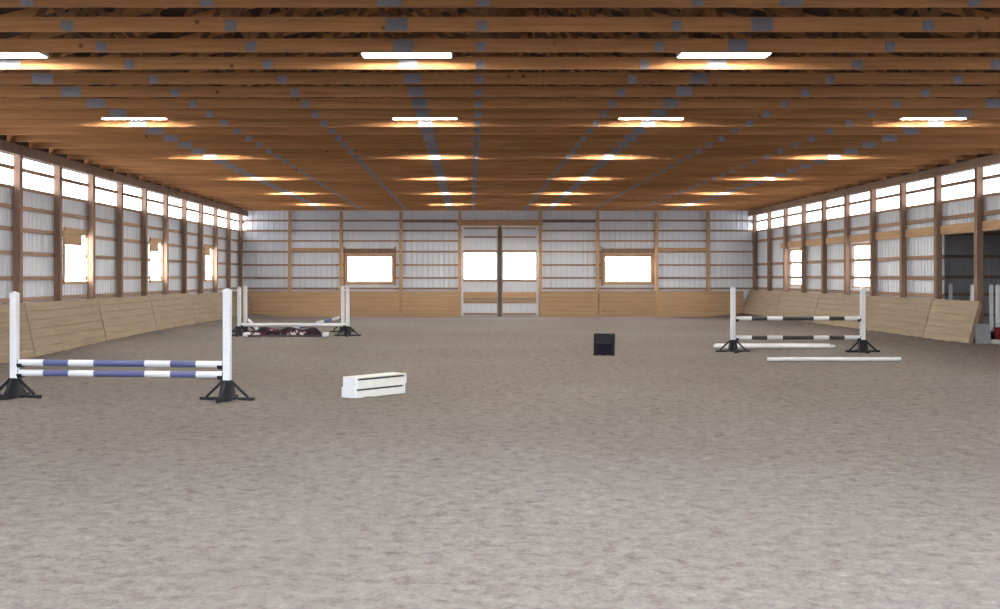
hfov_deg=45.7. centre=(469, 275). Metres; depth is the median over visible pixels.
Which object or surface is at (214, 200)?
roof truss
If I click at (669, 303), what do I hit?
panel
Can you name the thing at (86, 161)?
roof truss
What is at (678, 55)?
ceiling light
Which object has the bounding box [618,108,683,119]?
ceiling light
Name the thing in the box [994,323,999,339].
bucket
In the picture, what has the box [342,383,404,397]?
block
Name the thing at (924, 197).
window
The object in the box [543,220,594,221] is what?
trim
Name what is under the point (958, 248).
wall
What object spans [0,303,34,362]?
panel
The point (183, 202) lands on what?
wall post
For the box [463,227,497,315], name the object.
door
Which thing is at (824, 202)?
wall post
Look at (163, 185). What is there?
roof truss
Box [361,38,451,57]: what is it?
ceiling light
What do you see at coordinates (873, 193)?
wall post
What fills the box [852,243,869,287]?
window
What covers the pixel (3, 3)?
roof truss
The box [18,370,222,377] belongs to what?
pole
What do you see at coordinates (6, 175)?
window
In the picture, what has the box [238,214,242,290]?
wall post
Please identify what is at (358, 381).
block
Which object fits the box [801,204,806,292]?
wall post
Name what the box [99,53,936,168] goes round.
roof truss
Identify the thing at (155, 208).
window
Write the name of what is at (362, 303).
panel
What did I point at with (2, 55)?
ceiling light
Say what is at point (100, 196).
window
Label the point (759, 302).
panel
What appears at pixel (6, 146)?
trim
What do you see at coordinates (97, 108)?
ceiling light
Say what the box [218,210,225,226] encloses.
window
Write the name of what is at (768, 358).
pole
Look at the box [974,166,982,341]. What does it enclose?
wall post
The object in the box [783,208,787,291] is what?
wall post
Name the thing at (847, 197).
wall post
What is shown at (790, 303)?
panel
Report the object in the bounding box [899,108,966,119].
ceiling light
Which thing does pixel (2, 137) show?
trim
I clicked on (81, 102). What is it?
roof truss
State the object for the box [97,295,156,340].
panel
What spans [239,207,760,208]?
roof truss
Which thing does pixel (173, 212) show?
window
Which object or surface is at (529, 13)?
roof truss
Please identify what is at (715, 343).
pole
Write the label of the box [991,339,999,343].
block
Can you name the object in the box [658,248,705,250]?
trim
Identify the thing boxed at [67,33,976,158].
roof truss
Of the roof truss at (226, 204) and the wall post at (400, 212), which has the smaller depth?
the roof truss at (226, 204)
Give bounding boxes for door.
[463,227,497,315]
[502,227,535,315]
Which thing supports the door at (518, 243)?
in the wall at (429, 249)
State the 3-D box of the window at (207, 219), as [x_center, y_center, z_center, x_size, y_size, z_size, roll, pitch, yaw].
[-9.760,-2.240,43.888,0.008,0.640,2.445,0,0,0]
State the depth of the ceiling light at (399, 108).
21.56 m
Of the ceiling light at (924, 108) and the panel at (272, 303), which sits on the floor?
the panel at (272, 303)
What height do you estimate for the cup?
0.110 m
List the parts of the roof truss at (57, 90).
gusset plate, gusset plate, gusset plate, gusset plate, gusset plate, gusset plate, gusset plate, gusset plate, gusset plate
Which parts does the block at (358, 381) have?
panel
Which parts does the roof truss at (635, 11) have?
gusset plate, gusset plate, gusset plate, gusset plate, gusset plate, gusset plate, gusset plate, gusset plate, gusset plate, gusset plate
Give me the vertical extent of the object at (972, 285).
1.528 m
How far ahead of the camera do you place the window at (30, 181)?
26.79 m
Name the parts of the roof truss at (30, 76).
gusset plate, gusset plate, gusset plate, gusset plate, gusset plate, gusset plate, gusset plate, gusset plate, gusset plate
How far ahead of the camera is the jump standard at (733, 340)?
26.90 m
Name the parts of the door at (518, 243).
kick rail, glass pane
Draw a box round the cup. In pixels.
[16,370,24,377]
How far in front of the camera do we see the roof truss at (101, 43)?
14.64 m
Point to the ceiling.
(170, 12)
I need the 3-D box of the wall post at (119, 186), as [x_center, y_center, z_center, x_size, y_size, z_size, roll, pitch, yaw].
[-9.618,-0.465,32.555,0.150,4.590,0.176,0,0,0]
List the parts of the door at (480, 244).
kick rail, glass pane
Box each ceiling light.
[0,38,48,57]
[97,108,167,119]
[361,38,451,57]
[393,108,456,119]
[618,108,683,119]
[676,38,771,57]
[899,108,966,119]
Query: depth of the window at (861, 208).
36.80 m
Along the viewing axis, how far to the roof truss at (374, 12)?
21.99 m
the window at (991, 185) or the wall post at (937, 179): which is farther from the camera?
the wall post at (937, 179)
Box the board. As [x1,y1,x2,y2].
[975,324,990,343]
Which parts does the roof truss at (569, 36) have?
gusset plate, gusset plate, gusset plate, gusset plate, gusset plate, gusset plate, gusset plate, gusset plate, gusset plate, gusset plate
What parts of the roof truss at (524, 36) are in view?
gusset plate, gusset plate, gusset plate, gusset plate, gusset plate, gusset plate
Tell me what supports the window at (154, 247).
in the wall at (38, 206)
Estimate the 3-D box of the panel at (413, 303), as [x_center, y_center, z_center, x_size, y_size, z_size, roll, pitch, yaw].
[-1.675,1.194,50.452,2.522,1.107,0.124,0,0,0]
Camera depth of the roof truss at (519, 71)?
31.79 m
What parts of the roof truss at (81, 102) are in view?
gusset plate, gusset plate, gusset plate, gusset plate, gusset plate, gusset plate, gusset plate, gusset plate, gusset plate, gusset plate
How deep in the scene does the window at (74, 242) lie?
29.17 m
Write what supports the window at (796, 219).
in the wall at (920, 250)
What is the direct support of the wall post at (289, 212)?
on the floor
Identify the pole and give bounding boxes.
[18,359,222,367]
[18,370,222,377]
[241,323,344,326]
[294,316,339,328]
[713,345,835,348]
[715,343,829,344]
[736,316,859,319]
[736,336,859,339]
[767,357,900,360]
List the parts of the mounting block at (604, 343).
panel, panel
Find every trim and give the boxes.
[0,135,242,209]
[0,139,247,215]
[292,248,338,250]
[403,220,456,221]
[457,220,542,225]
[498,226,501,315]
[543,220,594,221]
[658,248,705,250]
[748,153,999,215]
[754,154,992,209]
[780,219,999,248]
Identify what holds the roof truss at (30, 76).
on the trim at (995, 158)
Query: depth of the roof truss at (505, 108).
39.14 m
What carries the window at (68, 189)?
in the wall at (38, 206)
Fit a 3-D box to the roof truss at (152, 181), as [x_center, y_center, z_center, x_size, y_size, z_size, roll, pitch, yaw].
[1.240,-4.268,35.491,21.634,2.995,0.048,0,0,0]
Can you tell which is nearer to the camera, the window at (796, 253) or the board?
the board
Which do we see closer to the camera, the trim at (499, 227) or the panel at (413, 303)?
the panel at (413, 303)
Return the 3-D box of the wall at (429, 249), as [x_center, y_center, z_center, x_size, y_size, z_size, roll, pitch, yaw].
[1.200,-2.059,50.717,21.920,7.778,0.066,0,0,0]
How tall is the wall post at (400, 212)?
4.590 m
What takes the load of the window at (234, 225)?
in the wall at (38, 206)
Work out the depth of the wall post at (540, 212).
50.49 m
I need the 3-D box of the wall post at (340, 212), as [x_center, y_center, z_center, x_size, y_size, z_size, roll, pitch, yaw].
[-5.500,-0.465,50.555,0.130,4.590,0.120,0,0,0]
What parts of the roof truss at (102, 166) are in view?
gusset plate, gusset plate, gusset plate, gusset plate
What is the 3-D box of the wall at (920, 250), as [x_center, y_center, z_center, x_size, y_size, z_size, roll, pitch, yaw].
[12.127,-0.695,23.875,0.066,5.050,53.750,0,0,0]
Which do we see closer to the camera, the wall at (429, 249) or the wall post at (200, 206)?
the wall post at (200, 206)
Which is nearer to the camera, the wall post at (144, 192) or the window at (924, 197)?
the window at (924, 197)
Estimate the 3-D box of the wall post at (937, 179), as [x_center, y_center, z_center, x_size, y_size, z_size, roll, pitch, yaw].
[12.018,-0.465,30.440,0.150,4.590,0.176,0,0,0]
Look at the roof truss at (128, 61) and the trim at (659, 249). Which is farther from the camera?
the trim at (659, 249)
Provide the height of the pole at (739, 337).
0.092 m
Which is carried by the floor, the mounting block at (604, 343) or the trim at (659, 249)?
the mounting block at (604, 343)
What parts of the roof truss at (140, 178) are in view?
gusset plate, gusset plate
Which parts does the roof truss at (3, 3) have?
gusset plate, gusset plate, gusset plate, gusset plate, gusset plate, gusset plate, gusset plate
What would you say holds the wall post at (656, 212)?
on the floor
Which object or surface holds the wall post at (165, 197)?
on the floor
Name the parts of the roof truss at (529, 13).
gusset plate, gusset plate, gusset plate, gusset plate, gusset plate, gusset plate, gusset plate, gusset plate, gusset plate, gusset plate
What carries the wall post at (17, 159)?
on the floor
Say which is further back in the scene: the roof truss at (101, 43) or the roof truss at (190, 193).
the roof truss at (190, 193)
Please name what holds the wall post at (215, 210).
on the floor
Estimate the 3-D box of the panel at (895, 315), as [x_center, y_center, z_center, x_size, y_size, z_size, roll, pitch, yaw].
[11.779,1.097,32.850,0.355,1.024,4.872,0,0,0]
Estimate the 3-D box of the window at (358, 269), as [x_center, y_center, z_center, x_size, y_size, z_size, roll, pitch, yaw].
[-4.290,-0.410,50.700,2.240,1.680,0.109,0,0,0]
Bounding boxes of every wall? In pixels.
[0,150,243,350]
[243,209,752,315]
[752,163,999,298]
[944,230,999,334]
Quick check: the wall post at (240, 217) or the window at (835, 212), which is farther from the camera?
the wall post at (240, 217)
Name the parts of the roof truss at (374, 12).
gusset plate, gusset plate, gusset plate, gusset plate, gusset plate, gusset plate, gusset plate, gusset plate, gusset plate, gusset plate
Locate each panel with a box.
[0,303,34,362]
[24,298,105,356]
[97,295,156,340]
[150,293,195,329]
[189,292,222,322]
[220,291,252,316]
[248,291,340,316]
[345,291,399,316]
[401,291,459,316]
[540,291,597,316]
[599,291,655,316]
[657,291,743,316]
[743,290,781,315]
[776,291,819,321]
[812,293,867,328]
[866,296,932,337]
[923,299,982,343]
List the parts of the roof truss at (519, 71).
gusset plate, gusset plate, gusset plate, gusset plate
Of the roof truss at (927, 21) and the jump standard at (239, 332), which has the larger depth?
the jump standard at (239, 332)
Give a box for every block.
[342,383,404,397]
[343,372,405,387]
[594,333,614,355]
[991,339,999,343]
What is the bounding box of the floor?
[0,313,999,608]
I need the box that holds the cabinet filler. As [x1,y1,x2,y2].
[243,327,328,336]
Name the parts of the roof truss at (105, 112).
gusset plate, gusset plate, gusset plate, gusset plate, gusset plate, gusset plate, gusset plate, gusset plate, gusset plate, gusset plate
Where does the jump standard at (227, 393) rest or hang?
on the floor
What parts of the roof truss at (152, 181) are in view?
gusset plate, gusset plate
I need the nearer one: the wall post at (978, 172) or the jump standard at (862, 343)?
the jump standard at (862, 343)
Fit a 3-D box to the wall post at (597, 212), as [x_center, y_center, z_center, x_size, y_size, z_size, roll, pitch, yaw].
[5.440,-0.465,50.555,0.130,4.590,0.120,0,0,0]
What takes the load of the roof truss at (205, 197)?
on the trim at (995, 158)
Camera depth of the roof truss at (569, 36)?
26.89 m
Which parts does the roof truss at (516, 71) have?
gusset plate, gusset plate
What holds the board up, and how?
on the floor
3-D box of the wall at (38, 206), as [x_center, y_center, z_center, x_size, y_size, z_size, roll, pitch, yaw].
[-9.727,-0.695,23.875,0.066,5.050,53.750,0,0,0]
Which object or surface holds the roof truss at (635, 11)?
on the trim at (995, 158)
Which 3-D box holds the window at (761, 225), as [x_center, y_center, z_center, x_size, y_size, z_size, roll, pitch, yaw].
[12.160,-2.240,48.778,0.008,0.640,2.445,0,0,0]
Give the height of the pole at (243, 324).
0.100 m
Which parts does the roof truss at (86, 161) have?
gusset plate, gusset plate, gusset plate, gusset plate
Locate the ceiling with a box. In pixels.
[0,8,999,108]
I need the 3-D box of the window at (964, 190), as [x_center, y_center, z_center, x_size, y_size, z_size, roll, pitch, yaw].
[12.160,-2.240,29.218,0.008,0.640,2.445,0,0,0]
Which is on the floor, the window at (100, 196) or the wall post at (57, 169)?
the wall post at (57, 169)
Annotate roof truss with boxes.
[0,0,999,7]
[0,8,999,31]
[0,8,999,52]
[0,8,999,69]
[0,8,999,83]
[0,8,999,96]
[0,8,999,107]
[0,8,999,117]
[0,8,999,126]
[0,8,999,134]
[7,8,999,141]
[29,10,999,147]
[49,32,999,153]
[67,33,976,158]
[84,53,955,163]
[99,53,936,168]
[114,70,918,172]
[127,70,901,176]
[139,84,886,179]
[151,84,871,183]
[161,97,858,186]
[171,97,845,189]
[181,108,833,191]
[189,108,822,194]
[198,195,812,196]
[205,197,802,198]
[213,199,793,201]
[220,202,784,203]
[226,204,776,204]
[233,205,768,206]
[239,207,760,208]
[244,209,753,210]
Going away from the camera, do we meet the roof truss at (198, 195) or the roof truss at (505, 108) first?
the roof truss at (505, 108)
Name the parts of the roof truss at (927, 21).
gusset plate, gusset plate, gusset plate, gusset plate, gusset plate, gusset plate, gusset plate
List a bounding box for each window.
[0,153,12,184]
[23,159,53,192]
[62,169,86,199]
[62,227,87,283]
[95,178,115,205]
[124,185,140,210]
[148,192,162,214]
[149,237,162,282]
[169,197,180,218]
[187,202,197,221]
[203,206,212,224]
[204,244,212,280]
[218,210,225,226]
[231,213,237,229]
[343,247,395,285]
[601,247,654,285]
[758,212,772,229]
[773,209,788,227]
[789,205,807,224]
[789,248,800,285]
[808,201,827,221]
[828,196,850,218]
[851,190,877,214]
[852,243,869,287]
[878,184,907,210]
[908,176,942,205]
[943,168,984,200]
[985,164,999,193]
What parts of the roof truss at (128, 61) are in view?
gusset plate, gusset plate, gusset plate, gusset plate, gusset plate, gusset plate, gusset plate, gusset plate, gusset plate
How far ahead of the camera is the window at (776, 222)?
46.70 m
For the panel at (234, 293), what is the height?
1.023 m
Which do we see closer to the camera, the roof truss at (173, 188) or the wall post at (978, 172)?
the wall post at (978, 172)
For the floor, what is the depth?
10.73 m
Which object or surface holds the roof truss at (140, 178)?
on the trim at (995, 158)
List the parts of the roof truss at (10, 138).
gusset plate, gusset plate, gusset plate, gusset plate, gusset plate, gusset plate, gusset plate, gusset plate, gusset plate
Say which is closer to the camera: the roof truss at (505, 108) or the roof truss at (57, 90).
the roof truss at (57, 90)
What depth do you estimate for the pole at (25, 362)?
16.64 m
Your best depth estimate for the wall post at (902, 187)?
32.80 m
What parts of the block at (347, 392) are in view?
panel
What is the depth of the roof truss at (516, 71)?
33.02 m
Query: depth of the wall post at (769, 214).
47.47 m
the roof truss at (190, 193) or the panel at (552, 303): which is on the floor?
the panel at (552, 303)
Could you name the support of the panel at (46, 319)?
on the floor
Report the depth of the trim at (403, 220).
50.64 m
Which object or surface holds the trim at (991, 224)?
attached to the wall at (920, 250)
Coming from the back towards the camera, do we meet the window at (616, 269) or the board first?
the window at (616, 269)
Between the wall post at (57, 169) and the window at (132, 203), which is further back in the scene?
the window at (132, 203)
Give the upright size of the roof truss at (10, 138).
2.995 m
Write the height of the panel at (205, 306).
1.023 m
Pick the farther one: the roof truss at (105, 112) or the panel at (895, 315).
the panel at (895, 315)
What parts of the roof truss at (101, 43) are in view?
gusset plate, gusset plate, gusset plate, gusset plate, gusset plate, gusset plate, gusset plate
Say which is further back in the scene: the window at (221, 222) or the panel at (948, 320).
the window at (221, 222)
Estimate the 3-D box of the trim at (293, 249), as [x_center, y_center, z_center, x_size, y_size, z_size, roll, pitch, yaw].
[-6.595,-1.135,50.660,2.030,0.130,0.040,0,0,0]
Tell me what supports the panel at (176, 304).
on the floor
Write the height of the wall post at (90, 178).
4.590 m
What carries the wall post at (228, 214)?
on the floor
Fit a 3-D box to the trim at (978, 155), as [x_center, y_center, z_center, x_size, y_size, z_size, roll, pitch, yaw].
[12.124,-2.985,23.875,0.028,0.430,53.550,0,0,0]
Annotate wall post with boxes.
[13,154,22,331]
[54,165,61,343]
[87,174,94,338]
[116,181,123,331]
[141,188,147,327]
[163,194,168,323]
[181,199,186,320]
[198,203,202,293]
[213,207,217,316]
[226,211,230,288]
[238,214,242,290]
[288,211,290,290]
[339,211,342,290]
[399,211,401,316]
[458,211,460,316]
[539,211,541,316]
[596,211,598,316]
[655,211,657,316]
[706,211,709,290]
[753,215,756,289]
[767,212,771,290]
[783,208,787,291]
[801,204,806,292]
[821,200,826,293]
[844,195,849,294]
[870,189,876,295]
[899,183,906,297]
[934,175,941,298]
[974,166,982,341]
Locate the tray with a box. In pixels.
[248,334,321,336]
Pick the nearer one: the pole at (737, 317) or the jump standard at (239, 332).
the pole at (737, 317)
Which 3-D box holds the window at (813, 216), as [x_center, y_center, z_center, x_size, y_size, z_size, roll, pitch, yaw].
[12.160,-2.240,41.443,0.008,0.640,2.445,0,0,0]
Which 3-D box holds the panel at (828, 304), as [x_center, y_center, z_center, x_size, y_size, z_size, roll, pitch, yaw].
[11.779,1.097,37.750,0.355,1.024,4.872,0,0,0]
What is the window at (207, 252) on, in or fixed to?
in the wall at (38, 206)
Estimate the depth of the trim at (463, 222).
50.62 m
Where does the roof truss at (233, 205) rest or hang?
on the trim at (995, 158)
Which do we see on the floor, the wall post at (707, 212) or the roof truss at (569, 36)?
the wall post at (707, 212)
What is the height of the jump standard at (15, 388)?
1.528 m
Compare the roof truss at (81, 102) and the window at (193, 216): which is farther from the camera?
the window at (193, 216)
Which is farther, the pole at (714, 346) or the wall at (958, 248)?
the wall at (958, 248)
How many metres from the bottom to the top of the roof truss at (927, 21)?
2.995 m
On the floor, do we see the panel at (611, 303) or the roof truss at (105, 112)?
the panel at (611, 303)
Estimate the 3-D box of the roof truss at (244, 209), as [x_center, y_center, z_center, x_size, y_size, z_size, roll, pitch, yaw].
[1.240,-4.268,50.191,21.634,2.995,0.048,0,0,0]

